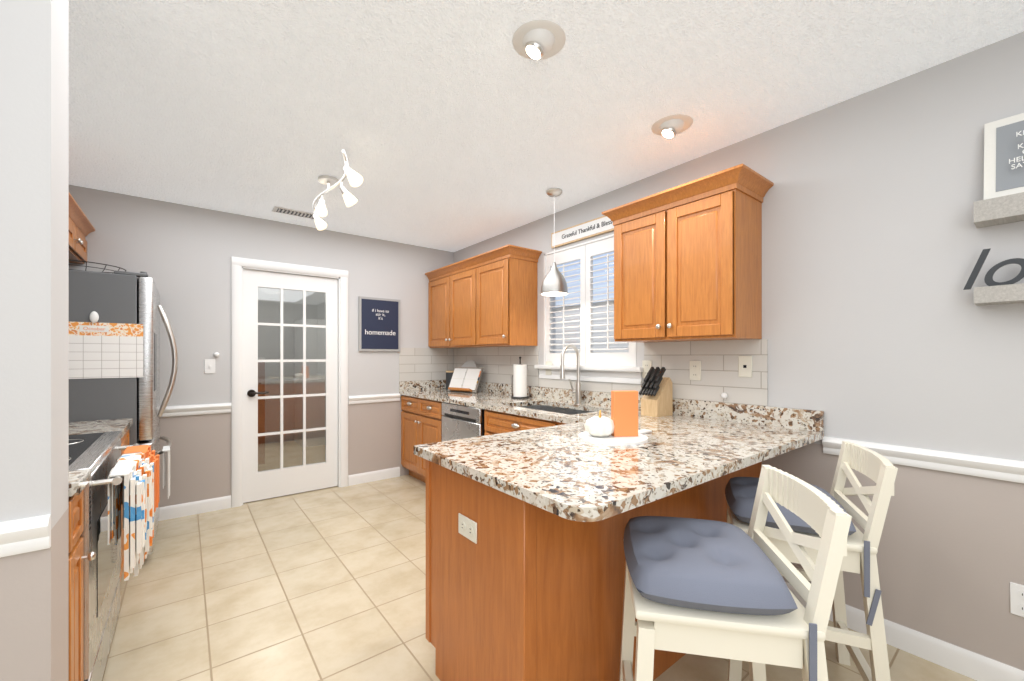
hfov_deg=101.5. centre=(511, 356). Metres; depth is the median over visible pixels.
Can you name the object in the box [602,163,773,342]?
upper cabinet
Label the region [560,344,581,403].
faucet
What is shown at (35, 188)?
wall
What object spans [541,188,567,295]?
pendant light
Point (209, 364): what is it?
light switch
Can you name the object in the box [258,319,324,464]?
furniture
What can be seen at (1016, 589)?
outlet
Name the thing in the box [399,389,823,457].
countertop
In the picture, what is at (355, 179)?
track light
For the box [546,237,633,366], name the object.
window shutters
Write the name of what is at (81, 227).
upper cabinet
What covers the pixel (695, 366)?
outlet
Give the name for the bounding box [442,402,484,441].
dishwasher
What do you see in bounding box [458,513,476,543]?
outlet
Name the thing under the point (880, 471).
bar stool
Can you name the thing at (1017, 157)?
lettering
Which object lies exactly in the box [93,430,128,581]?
base cabinet
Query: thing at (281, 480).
french door
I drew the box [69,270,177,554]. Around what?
refrigerator
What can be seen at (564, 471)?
countertop
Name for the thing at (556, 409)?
sink
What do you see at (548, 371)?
outlet
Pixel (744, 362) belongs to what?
outlet
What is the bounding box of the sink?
[521,405,589,414]
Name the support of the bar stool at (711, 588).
on the floor
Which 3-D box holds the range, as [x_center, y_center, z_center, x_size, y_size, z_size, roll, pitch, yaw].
[-1.849,0.807,1.556,0.807,0.886,0.882,0,0,-38]
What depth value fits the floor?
2.17 m
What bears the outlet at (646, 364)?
attached to the wall at (878, 326)
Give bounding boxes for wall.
[0,0,79,680]
[80,187,451,506]
[452,32,1023,670]
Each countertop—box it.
[69,418,132,495]
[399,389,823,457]
[414,417,770,521]
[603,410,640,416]
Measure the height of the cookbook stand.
0.331 m
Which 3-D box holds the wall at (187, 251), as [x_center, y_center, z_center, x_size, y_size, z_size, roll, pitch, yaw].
[-2.103,0.030,3.815,3.470,2.480,0.120,0,0,-38]
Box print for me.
[984,113,1023,199]
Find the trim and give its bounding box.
[0,234,1023,680]
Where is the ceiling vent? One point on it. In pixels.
(288, 211)
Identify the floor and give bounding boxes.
[102,441,976,680]
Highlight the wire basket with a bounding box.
[69,260,125,273]
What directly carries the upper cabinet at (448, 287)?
attached to the wall at (878, 326)
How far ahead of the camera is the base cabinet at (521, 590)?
1.41 m
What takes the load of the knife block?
on the countertop at (782, 440)
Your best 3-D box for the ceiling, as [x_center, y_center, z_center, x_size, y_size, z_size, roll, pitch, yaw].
[-1.754,-1.250,1.802,5.700,0.080,9.240,0,0,-38]
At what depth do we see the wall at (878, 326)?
1.81 m
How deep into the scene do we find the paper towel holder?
3.64 m
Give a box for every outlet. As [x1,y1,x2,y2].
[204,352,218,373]
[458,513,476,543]
[546,361,551,374]
[642,360,651,377]
[690,361,700,379]
[738,356,751,376]
[1010,582,1023,616]
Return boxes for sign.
[359,296,399,350]
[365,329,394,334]
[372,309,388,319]
[551,216,613,247]
[963,248,1023,289]
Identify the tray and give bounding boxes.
[579,390,651,445]
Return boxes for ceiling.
[69,0,1023,251]
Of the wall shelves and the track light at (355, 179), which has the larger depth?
the track light at (355, 179)
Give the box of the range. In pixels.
[69,431,159,680]
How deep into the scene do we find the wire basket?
2.52 m
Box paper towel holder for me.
[511,356,528,398]
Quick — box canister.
[446,370,453,389]
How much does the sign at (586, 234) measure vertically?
0.125 m
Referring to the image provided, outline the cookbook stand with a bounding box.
[448,360,483,392]
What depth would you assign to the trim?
3.14 m
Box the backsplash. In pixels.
[399,339,823,431]
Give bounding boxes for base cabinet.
[69,489,92,680]
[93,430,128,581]
[401,395,432,480]
[421,457,712,680]
[433,400,442,442]
[484,405,565,435]
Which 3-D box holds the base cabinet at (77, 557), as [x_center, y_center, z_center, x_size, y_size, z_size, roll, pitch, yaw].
[-1.578,0.836,1.078,0.644,0.868,0.196,0,0,-38]
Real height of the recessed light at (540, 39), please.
0.059 m
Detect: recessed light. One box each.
[512,19,565,59]
[651,114,692,138]
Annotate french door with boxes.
[243,269,337,502]
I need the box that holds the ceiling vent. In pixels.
[272,206,320,218]
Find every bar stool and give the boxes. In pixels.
[619,465,851,680]
[725,441,897,680]
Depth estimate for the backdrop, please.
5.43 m
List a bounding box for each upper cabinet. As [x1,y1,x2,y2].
[69,193,94,263]
[425,260,468,347]
[469,244,540,347]
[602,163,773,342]
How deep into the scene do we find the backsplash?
2.64 m
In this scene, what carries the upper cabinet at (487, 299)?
attached to the wall at (878, 326)
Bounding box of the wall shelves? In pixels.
[974,192,1023,305]
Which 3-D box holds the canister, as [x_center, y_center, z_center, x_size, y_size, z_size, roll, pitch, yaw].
[-0.672,0.261,4.655,0.128,0.208,0.128,0,0,-38]
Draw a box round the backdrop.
[556,252,628,352]
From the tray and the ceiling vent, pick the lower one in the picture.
the tray
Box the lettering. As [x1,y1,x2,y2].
[1009,130,1023,168]
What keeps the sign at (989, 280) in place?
on the wall shelves
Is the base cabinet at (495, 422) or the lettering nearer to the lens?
the lettering
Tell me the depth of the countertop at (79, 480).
2.09 m
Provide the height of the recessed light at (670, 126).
0.059 m
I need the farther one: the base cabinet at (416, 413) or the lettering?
the base cabinet at (416, 413)
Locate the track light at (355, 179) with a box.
[313,150,362,230]
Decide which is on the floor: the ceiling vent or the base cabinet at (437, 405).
the base cabinet at (437, 405)
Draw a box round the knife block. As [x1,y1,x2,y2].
[639,367,672,416]
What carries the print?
on the wall shelves
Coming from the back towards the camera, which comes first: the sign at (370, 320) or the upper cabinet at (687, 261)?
the sign at (370, 320)

